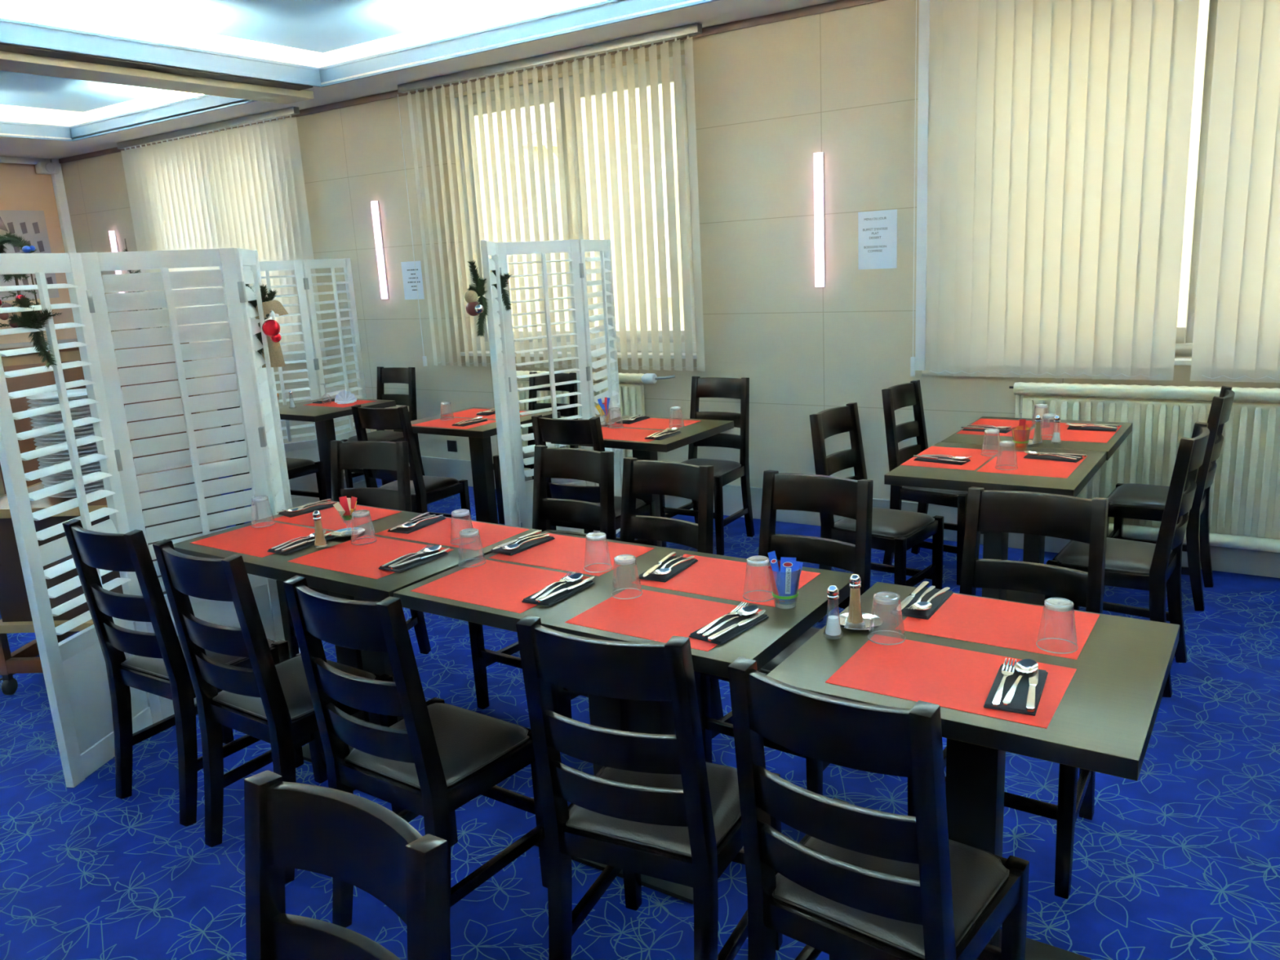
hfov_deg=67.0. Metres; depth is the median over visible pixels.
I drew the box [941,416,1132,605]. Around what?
dining table
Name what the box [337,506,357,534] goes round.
stemmed glass
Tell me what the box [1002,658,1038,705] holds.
spoon
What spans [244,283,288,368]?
sprig
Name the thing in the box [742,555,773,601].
tumbler
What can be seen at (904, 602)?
knife
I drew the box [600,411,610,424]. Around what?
stemmed glass
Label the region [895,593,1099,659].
placemat
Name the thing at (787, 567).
sachet
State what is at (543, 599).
knife
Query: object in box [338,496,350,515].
sachet
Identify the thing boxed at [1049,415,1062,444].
shaker
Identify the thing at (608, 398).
sachet
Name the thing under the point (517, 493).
folding screen
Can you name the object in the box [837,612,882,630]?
saucer
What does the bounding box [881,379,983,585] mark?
dining chair
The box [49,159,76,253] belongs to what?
trim
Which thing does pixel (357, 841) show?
dining chair
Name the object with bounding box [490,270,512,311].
sprig
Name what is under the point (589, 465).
dining chair
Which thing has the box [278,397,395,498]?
dining table
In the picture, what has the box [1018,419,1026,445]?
sachet
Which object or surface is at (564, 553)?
placemat
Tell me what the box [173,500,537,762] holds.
dining table
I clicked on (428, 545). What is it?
fork
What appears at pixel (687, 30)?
vertical blind
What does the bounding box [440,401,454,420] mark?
tumbler
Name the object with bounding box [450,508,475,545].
tumbler
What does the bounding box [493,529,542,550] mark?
knife
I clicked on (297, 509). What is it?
spoon
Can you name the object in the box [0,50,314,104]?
beam
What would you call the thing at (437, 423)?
placemat
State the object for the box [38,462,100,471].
plate
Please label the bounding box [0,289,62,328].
garland
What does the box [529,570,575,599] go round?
fork
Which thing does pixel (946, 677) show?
placemat
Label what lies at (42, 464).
plate
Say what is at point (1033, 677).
knife
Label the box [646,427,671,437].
fork
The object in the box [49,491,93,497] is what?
plate
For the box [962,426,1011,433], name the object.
napkin
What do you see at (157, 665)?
dining chair
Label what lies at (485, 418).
knife
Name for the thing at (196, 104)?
ceiling light
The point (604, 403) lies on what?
sachet
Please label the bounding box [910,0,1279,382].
vertical blind
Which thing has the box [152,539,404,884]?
dining chair
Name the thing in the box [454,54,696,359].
window
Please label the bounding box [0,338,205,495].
sideboard
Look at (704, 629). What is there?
fork
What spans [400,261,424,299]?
paper notice
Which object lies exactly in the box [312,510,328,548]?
shaker
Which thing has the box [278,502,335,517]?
napkin
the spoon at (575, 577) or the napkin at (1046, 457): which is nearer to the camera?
the spoon at (575, 577)
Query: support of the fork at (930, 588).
on the napkin at (936, 602)
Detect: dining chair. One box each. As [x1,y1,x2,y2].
[62,519,303,826]
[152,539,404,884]
[217,404,327,525]
[244,770,451,959]
[275,440,431,658]
[283,575,547,927]
[340,366,424,488]
[351,404,471,519]
[468,444,614,713]
[493,371,578,524]
[515,615,782,959]
[531,413,657,546]
[555,457,723,719]
[659,376,754,555]
[693,470,873,795]
[728,656,1029,959]
[809,402,943,622]
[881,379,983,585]
[907,486,1108,898]
[1044,421,1209,697]
[1103,386,1235,611]
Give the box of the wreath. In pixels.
[0,231,36,315]
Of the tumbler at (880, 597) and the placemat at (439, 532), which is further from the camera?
the placemat at (439, 532)
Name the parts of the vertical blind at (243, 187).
head rail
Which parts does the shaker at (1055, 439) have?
glass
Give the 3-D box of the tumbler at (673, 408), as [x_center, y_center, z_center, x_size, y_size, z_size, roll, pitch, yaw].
[0.177,-0.309,4.739,0.078,0.096,0.078,5,15,33]
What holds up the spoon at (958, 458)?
on the napkin at (917, 459)
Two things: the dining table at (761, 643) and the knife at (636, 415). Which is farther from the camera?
the knife at (636, 415)
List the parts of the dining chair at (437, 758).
leg, rail, leg, seat frame, seat, leg, leg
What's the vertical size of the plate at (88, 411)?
0.020 m
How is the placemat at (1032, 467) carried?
on the dining table at (995, 544)
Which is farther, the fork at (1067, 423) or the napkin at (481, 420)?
the napkin at (481, 420)
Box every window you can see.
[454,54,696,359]
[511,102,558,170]
[1173,0,1217,365]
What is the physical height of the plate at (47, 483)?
0.020 m
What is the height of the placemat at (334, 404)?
0.001 m
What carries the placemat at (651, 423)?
on the dining table at (642, 451)
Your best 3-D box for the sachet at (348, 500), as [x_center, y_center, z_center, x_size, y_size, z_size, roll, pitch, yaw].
[-0.932,0.089,3.087,0.022,0.065,0.005,-3,13,1]
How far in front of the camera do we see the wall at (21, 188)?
9.17 m
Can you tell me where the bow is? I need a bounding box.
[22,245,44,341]
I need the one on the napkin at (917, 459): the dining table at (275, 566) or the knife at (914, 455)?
the knife at (914, 455)
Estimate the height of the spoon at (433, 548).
0.012 m
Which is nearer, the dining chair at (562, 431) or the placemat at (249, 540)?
the placemat at (249, 540)
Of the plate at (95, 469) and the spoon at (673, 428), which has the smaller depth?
the plate at (95, 469)
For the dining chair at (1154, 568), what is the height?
0.905 m
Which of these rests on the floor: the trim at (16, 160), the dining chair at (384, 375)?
the dining chair at (384, 375)
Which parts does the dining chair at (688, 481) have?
leg, leg, rail, leg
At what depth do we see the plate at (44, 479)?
3.79 m
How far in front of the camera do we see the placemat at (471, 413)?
5.51 m
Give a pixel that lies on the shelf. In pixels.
(6, 626)
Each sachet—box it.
[333,502,345,519]
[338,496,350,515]
[346,497,351,515]
[351,496,356,509]
[595,404,604,416]
[597,398,605,415]
[602,402,607,415]
[606,397,609,415]
[768,551,781,600]
[768,565,778,599]
[779,560,795,600]
[780,556,795,560]
[790,560,803,599]
[1012,428,1020,446]
[1016,425,1023,445]
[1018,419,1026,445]
[1023,424,1026,445]
[1024,426,1029,445]
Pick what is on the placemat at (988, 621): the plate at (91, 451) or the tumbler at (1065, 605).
the tumbler at (1065, 605)
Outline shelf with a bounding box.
[0,619,93,633]
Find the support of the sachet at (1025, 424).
in the cup
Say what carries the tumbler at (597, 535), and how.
on the placemat at (564, 553)
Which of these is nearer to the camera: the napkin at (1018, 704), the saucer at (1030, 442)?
the napkin at (1018, 704)
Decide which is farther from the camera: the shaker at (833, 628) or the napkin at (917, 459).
the napkin at (917, 459)
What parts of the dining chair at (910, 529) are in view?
leg, rail, leg, seat, seat frame, leg, leg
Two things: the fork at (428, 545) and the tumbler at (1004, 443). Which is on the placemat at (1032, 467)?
the tumbler at (1004, 443)
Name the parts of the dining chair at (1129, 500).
leg, leg, seat, seat frame, leg, leg, rail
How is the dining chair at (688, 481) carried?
on the floor
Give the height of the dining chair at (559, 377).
0.905 m
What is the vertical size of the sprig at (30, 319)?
0.236 m
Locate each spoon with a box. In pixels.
[274,530,325,551]
[286,501,337,512]
[388,545,441,567]
[399,514,443,528]
[457,416,483,424]
[502,534,549,550]
[535,573,582,600]
[625,415,647,421]
[651,427,677,437]
[653,555,694,575]
[702,604,759,636]
[911,586,950,610]
[924,455,968,460]
[966,426,1011,429]
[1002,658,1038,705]
[1023,451,1076,459]
[1067,423,1117,428]
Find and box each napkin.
[266,535,334,555]
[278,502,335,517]
[312,398,334,404]
[334,390,356,404]
[378,550,448,573]
[387,515,445,533]
[451,418,487,426]
[476,409,495,415]
[489,533,555,555]
[521,578,594,606]
[615,416,649,424]
[636,555,697,582]
[644,431,681,439]
[688,608,768,644]
[890,586,953,619]
[913,456,970,465]
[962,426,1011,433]
[983,663,1048,715]
[1023,453,1083,462]
[1066,425,1117,431]
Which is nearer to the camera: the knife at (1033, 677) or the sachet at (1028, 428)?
the knife at (1033, 677)
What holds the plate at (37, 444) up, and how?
on the plate at (91, 446)
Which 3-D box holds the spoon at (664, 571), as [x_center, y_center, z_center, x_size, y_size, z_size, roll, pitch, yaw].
[0.093,0.226,2.559,0.041,0.012,0.194,5,15,33]
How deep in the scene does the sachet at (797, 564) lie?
2.26 m
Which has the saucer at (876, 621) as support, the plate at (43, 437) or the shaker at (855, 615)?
the shaker at (855, 615)
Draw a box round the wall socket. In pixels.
[446,440,457,452]
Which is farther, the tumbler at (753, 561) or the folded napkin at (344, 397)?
the folded napkin at (344, 397)
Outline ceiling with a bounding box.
[0,0,838,159]
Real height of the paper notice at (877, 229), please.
0.297 m
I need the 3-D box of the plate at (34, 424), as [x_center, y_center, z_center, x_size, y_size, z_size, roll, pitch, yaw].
[-2.219,-0.227,3.803,0.305,0.020,0.305,5,15,33]
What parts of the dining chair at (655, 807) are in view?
leg, rail, leg, seat frame, seat, leg, leg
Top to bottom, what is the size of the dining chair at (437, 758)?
0.905 m
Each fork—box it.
[271,529,324,549]
[281,500,333,511]
[381,544,433,567]
[392,514,435,528]
[453,416,479,424]
[497,533,546,547]
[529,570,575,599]
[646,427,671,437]
[648,555,683,573]
[697,601,749,634]
[905,586,935,609]
[921,454,971,457]
[968,424,1010,427]
[991,657,1016,706]
[1026,450,1080,457]
[1066,422,1115,427]
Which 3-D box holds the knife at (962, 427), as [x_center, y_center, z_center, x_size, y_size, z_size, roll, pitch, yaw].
[1.506,-0.225,4.211,0.213,0.006,0.018,5,15,33]
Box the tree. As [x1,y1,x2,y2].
[111,239,199,395]
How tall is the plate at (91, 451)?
0.020 m
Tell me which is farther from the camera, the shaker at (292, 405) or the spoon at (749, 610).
the shaker at (292, 405)
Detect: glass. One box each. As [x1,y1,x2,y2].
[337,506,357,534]
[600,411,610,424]
[768,567,800,608]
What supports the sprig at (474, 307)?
attached to the folding screen at (517, 493)
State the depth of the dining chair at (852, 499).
2.89 m
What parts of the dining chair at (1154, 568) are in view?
leg, leg, seat, seat frame, leg, leg, rail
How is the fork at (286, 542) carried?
on the napkin at (327, 537)
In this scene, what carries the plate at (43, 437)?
on the plate at (41, 441)
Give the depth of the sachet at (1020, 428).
3.80 m
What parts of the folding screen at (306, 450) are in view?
tilt rod, panel, panel, tilt rod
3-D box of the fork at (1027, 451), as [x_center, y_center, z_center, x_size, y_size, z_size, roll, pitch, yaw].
[1.552,-0.097,3.627,0.193,0.012,0.022,8,17,40]
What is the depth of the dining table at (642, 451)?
4.64 m
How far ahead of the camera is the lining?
3.08 m
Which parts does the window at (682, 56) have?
sash, sill, sash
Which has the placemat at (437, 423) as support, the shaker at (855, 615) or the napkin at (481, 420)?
the napkin at (481, 420)
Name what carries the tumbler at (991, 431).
on the placemat at (977, 460)
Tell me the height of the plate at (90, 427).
0.020 m
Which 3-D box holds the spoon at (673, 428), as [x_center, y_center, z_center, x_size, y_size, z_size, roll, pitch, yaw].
[0.113,-0.222,4.520,0.041,0.012,0.194,7,16,37]
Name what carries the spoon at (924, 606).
on the napkin at (936, 602)
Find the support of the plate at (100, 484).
on the plate at (91, 490)
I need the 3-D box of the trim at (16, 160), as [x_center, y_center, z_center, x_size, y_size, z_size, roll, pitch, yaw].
[-8.095,-2.071,5.591,0.060,0.054,8.953,5,15,33]
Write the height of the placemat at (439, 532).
0.001 m
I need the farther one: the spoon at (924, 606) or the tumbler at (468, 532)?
the tumbler at (468, 532)
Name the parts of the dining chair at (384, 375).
leg, seat frame, seat, leg, leg, rail, leg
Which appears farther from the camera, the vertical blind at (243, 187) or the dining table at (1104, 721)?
the vertical blind at (243, 187)
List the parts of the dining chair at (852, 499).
leg, seat frame, leg, seat, leg, rail, leg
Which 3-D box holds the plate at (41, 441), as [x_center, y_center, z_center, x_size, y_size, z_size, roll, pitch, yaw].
[-2.216,-0.168,3.817,0.305,0.020,0.305,5,15,33]
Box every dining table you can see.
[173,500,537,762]
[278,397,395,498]
[393,407,560,524]
[393,530,859,904]
[551,415,733,546]
[767,582,1179,959]
[884,441,1106,599]
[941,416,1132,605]
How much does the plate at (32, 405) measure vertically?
0.020 m
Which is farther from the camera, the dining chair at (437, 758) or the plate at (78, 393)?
the plate at (78, 393)
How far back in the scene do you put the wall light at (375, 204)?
7.08 m
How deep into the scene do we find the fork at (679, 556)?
2.59 m
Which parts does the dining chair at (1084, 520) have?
leg, leg, rail, leg, leg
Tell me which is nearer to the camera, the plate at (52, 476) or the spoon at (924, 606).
the spoon at (924, 606)
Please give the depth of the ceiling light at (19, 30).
5.47 m
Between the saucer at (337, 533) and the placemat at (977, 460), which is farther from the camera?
the placemat at (977, 460)
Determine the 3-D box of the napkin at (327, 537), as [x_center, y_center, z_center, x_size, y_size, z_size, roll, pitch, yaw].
[-1.051,0.198,3.004,0.086,0.008,0.190,5,15,31]
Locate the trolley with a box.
[0,458,230,694]
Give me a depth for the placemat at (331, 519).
3.31 m
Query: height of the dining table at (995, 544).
0.750 m
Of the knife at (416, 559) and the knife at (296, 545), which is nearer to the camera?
the knife at (416, 559)
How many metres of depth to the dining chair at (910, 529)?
4.04 m
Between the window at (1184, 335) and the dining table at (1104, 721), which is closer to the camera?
the dining table at (1104, 721)
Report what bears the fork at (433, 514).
on the napkin at (427, 522)
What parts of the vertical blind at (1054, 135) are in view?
cord, chain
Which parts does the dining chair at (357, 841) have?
leg, rail, leg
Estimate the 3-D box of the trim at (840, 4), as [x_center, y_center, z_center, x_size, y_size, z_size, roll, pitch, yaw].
[-0.080,-2.522,5.639,13.120,0.041,0.022,5,15,33]
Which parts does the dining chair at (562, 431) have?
leg, rail, leg, seat frame, leg, seat, leg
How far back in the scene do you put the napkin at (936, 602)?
2.21 m
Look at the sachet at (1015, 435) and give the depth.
3.80 m
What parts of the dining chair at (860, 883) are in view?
leg, rail, leg, seat, seat frame, leg, leg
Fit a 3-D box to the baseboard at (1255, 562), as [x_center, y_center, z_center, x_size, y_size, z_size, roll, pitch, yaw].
[0.032,0.075,6.253,13.190,0.193,0.018,5,15,33]
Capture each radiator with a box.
[493,370,675,476]
[1008,382,1279,552]
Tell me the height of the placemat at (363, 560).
0.001 m
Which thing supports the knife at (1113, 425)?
on the napkin at (1086, 428)
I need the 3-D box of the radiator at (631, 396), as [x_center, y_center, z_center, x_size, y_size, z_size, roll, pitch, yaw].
[-0.438,-0.355,6.385,1.544,0.732,0.143,5,15,33]
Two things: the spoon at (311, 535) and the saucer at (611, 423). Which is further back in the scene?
the saucer at (611, 423)
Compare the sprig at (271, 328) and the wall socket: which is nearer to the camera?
the sprig at (271, 328)
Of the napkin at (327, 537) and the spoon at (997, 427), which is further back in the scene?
the spoon at (997, 427)
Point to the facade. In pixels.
(1203, 13)
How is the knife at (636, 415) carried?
on the napkin at (639, 419)
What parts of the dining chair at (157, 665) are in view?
leg, rail, leg, seat, seat frame, leg, leg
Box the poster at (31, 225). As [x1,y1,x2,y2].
[0,210,59,301]
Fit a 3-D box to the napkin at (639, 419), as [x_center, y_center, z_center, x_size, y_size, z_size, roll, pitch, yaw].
[-0.036,-0.310,4.990,0.086,0.008,0.190,5,15,33]
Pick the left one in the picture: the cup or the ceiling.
the ceiling
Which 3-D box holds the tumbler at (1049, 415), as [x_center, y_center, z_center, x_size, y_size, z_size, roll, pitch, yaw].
[1.697,-0.225,4.007,0.078,0.096,0.078,5,15,33]
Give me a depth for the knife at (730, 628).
2.11 m
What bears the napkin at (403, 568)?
on the placemat at (363, 560)
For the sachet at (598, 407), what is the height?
0.063 m
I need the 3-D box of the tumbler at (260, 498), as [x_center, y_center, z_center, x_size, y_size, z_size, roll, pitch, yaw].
[-1.280,0.104,3.269,0.078,0.096,0.078,5,15,33]
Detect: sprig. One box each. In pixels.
[6,293,57,368]
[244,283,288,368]
[464,258,488,337]
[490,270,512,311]
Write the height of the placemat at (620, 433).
0.001 m
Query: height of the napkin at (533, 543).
0.008 m
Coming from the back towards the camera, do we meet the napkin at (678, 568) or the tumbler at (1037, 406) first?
the tumbler at (1037, 406)
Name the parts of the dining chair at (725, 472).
leg, leg, seat, leg, rail, seat frame, leg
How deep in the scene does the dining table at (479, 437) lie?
5.39 m
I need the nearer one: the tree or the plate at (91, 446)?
the plate at (91, 446)
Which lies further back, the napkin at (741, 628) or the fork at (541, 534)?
the fork at (541, 534)
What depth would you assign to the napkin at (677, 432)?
4.48 m
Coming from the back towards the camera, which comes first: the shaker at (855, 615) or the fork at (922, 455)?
the fork at (922, 455)
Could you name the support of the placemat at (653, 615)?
on the dining table at (761, 643)
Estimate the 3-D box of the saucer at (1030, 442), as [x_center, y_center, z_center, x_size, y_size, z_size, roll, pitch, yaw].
[1.556,-0.149,3.906,0.105,0.009,0.105,5,15,33]
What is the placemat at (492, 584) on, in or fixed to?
on the dining table at (761, 643)
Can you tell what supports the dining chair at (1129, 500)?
on the floor
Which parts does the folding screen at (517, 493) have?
panel, tilt rod, panel, tilt rod, panel, tilt rod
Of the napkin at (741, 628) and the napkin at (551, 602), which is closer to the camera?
the napkin at (741, 628)
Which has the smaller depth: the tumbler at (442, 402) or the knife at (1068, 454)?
the knife at (1068, 454)
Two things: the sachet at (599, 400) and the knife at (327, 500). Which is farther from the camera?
the sachet at (599, 400)
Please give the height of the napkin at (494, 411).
0.008 m
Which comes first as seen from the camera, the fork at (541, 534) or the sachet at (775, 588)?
the sachet at (775, 588)
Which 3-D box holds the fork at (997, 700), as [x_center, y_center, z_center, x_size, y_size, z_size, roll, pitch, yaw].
[0.670,0.371,1.783,0.022,0.012,0.193,4,15,28]
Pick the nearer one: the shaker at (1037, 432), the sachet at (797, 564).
the sachet at (797, 564)
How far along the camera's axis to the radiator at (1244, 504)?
4.39 m
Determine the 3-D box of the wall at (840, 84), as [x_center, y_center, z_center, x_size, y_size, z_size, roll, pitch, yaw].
[0.033,-1.241,6.070,13.600,2.840,0.250,5,15,33]
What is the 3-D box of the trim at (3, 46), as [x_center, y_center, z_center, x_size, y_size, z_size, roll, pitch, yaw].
[-4.061,-1.881,3.705,0.145,0.011,6.700,5,15,33]
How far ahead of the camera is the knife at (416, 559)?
2.73 m
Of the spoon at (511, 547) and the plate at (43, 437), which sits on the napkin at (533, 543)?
the spoon at (511, 547)
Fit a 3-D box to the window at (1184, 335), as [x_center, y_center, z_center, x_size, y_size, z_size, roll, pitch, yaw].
[2.507,-1.387,4.262,2.240,1.740,0.215,5,15,33]
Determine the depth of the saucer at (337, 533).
3.10 m
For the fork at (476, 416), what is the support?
on the napkin at (481, 420)
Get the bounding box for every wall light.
[108,230,125,293]
[370,200,389,298]
[813,151,825,287]
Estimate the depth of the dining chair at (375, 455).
3.95 m
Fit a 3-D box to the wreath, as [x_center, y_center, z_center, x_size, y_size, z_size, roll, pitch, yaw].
[-3.279,-1.068,5.073,0.288,0.477,0.100,-3,13,0]
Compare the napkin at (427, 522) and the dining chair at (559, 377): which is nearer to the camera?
the napkin at (427, 522)
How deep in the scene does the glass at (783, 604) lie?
2.25 m
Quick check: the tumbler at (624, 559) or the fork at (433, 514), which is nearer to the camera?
the tumbler at (624, 559)
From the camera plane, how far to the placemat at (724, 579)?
2.46 m
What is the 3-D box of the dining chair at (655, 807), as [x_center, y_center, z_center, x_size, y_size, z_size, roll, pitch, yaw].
[0.032,0.673,2.035,0.401,0.905,0.451,3,14,26]
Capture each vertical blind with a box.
[116,106,327,363]
[397,22,705,371]
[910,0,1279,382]
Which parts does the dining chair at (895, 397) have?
leg, rail, leg, seat frame, seat, leg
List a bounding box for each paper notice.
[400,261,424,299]
[857,208,897,269]
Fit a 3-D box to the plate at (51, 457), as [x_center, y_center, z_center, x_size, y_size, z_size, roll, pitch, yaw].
[-2.211,-0.108,3.828,0.305,0.020,0.305,5,15,33]
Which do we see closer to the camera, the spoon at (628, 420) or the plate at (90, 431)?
the plate at (90, 431)
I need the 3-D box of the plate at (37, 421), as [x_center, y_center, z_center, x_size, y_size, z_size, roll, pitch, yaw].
[-2.217,-0.241,3.799,0.305,0.020,0.305,5,15,33]
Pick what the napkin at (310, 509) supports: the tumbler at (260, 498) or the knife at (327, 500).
the knife at (327, 500)
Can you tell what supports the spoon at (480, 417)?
on the napkin at (481, 420)
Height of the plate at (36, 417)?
0.020 m
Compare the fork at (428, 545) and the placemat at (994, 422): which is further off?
the placemat at (994, 422)
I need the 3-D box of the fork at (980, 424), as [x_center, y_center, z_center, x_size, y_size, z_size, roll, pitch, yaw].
[1.533,-0.237,4.249,0.193,0.012,0.022,9,17,42]
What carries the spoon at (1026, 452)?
on the napkin at (1046, 457)
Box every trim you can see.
[0,42,313,90]
[0,155,49,164]
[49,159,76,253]
[58,0,886,163]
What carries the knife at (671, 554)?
on the napkin at (678, 568)
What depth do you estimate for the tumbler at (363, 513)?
2.98 m
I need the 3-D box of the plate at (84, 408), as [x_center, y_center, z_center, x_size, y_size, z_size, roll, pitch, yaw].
[-2.220,-0.285,3.784,0.305,0.020,0.305,5,15,33]
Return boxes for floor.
[0,475,1279,959]
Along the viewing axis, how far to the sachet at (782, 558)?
2.26 m
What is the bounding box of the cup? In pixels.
[1011,426,1031,450]
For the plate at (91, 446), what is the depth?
3.73 m
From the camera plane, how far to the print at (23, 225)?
9.11 m
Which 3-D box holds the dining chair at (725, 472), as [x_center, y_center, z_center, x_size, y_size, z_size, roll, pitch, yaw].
[0.369,-0.096,5.330,0.401,0.905,0.451,5,15,33]
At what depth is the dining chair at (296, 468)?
6.01 m
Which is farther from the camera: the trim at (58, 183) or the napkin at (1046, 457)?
the trim at (58, 183)
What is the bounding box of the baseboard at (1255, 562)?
[204,440,1279,577]
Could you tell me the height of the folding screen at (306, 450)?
1.678 m
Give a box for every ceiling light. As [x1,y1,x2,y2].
[0,0,719,87]
[0,94,257,141]
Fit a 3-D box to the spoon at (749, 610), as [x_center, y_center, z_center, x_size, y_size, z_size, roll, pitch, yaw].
[0.201,0.313,2.151,0.041,0.012,0.194,9,17,41]
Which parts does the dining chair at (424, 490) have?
leg, rail, leg, leg, seat, seat frame, leg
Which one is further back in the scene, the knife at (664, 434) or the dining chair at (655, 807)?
the knife at (664, 434)
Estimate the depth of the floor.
2.66 m
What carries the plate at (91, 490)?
on the plate at (61, 495)
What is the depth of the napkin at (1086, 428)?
4.12 m
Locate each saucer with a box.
[331,527,364,537]
[600,422,614,426]
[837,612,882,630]
[1012,440,1039,445]
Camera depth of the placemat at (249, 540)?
3.11 m
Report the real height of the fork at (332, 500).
0.012 m
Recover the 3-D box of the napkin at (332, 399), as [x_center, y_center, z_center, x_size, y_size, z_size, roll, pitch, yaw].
[-2.073,-0.526,6.425,0.086,0.008,0.190,5,15,33]
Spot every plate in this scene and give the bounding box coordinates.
[26,388,88,401]
[26,399,78,404]
[26,405,89,413]
[27,403,88,408]
[29,413,91,421]
[30,418,62,424]
[30,422,93,427]
[31,425,93,432]
[33,432,94,440]
[33,439,66,444]
[34,441,96,447]
[35,444,97,452]
[36,457,70,463]
[38,451,97,459]
[38,460,99,466]
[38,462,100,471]
[39,409,90,417]
[40,476,73,482]
[41,478,102,485]
[42,429,93,436]
[43,482,103,490]
[44,471,101,479]
[48,448,97,455]
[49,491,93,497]
[53,466,101,475]
[57,485,104,493]
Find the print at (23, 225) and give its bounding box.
[0,217,53,284]
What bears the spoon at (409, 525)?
on the napkin at (427, 522)
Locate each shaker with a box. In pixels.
[288,390,296,408]
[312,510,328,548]
[603,401,612,422]
[822,585,844,635]
[844,573,865,624]
[1032,414,1043,443]
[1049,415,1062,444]
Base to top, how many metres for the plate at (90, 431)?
0.020 m
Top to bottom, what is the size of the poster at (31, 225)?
0.815 m
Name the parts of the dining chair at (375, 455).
leg, seat frame, leg, rail, leg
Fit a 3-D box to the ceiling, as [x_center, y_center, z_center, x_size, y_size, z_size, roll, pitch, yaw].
[-2.600,-1.743,2.000,13.600,0.320,9.503,5,15,33]
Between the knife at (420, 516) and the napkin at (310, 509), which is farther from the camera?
the napkin at (310, 509)
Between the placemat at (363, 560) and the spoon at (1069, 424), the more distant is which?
the spoon at (1069, 424)
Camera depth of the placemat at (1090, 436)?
4.05 m
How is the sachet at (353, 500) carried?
in the stemmed glass at (353, 531)
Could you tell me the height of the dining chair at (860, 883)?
0.905 m
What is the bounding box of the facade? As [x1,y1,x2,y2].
[474,0,1209,330]
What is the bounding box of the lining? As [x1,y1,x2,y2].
[342,515,351,519]
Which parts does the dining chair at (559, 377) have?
leg, seat frame, leg, seat, rail, leg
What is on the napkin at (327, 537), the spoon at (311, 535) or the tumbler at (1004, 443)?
the spoon at (311, 535)
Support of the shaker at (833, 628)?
on the dining table at (1104, 721)
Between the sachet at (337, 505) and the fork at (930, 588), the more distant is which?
the sachet at (337, 505)
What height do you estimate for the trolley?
0.768 m
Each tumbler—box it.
[250,495,275,527]
[351,509,377,545]
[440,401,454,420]
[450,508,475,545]
[457,528,485,567]
[583,531,612,573]
[608,407,623,428]
[611,554,642,599]
[668,406,684,427]
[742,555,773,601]
[867,591,906,644]
[980,428,1002,456]
[995,440,1017,470]
[1031,404,1049,427]
[1035,597,1078,653]
[1040,413,1058,439]
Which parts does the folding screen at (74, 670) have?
tilt rod, panel, panel, tilt rod, panel, tilt rod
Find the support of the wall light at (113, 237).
attached to the wall at (840, 84)
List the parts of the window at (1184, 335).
sill, frame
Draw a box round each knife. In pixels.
[276,498,331,512]
[281,532,333,551]
[390,511,429,530]
[390,547,449,568]
[457,417,487,425]
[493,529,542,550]
[537,576,594,602]
[616,414,639,422]
[642,551,675,577]
[653,429,679,438]
[707,609,765,641]
[896,581,928,611]
[913,454,966,462]
[960,426,1010,430]
[1026,666,1038,711]
[1039,452,1086,456]
[1065,423,1119,426]
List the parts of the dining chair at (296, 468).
rail, leg, seat frame, seat, leg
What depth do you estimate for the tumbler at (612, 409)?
4.80 m
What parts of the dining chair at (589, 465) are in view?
leg, leg, leg, rail, leg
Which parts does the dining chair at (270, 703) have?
leg, rail, leg, seat frame, seat, leg, leg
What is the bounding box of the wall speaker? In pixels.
[35,161,59,174]
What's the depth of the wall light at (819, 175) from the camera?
5.19 m
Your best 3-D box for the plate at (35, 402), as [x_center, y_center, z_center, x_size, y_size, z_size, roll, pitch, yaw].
[-2.220,-0.316,3.782,0.305,0.020,0.305,5,15,33]
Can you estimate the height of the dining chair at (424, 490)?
0.905 m
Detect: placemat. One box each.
[191,521,333,557]
[271,502,401,530]
[287,534,453,579]
[305,400,376,407]
[375,517,529,550]
[410,559,589,613]
[412,417,496,429]
[440,408,530,419]
[488,533,654,576]
[564,586,762,651]
[601,426,663,441]
[608,417,701,429]
[631,554,820,607]
[825,634,1076,728]
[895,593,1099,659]
[900,446,999,470]
[956,418,1035,436]
[976,450,1087,478]
[1026,422,1121,443]
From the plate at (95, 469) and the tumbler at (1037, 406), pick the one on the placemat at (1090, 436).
the tumbler at (1037, 406)
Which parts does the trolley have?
leg, rail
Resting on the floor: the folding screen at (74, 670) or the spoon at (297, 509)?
the folding screen at (74, 670)
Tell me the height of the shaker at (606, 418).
0.114 m
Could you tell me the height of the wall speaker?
0.100 m
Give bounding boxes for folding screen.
[0,248,300,787]
[243,257,370,507]
[480,239,623,533]
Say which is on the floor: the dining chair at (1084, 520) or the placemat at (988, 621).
the dining chair at (1084, 520)
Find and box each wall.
[0,163,77,344]
[60,0,1279,502]
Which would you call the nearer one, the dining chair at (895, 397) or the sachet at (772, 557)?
the sachet at (772, 557)
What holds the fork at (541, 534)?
on the napkin at (533, 543)

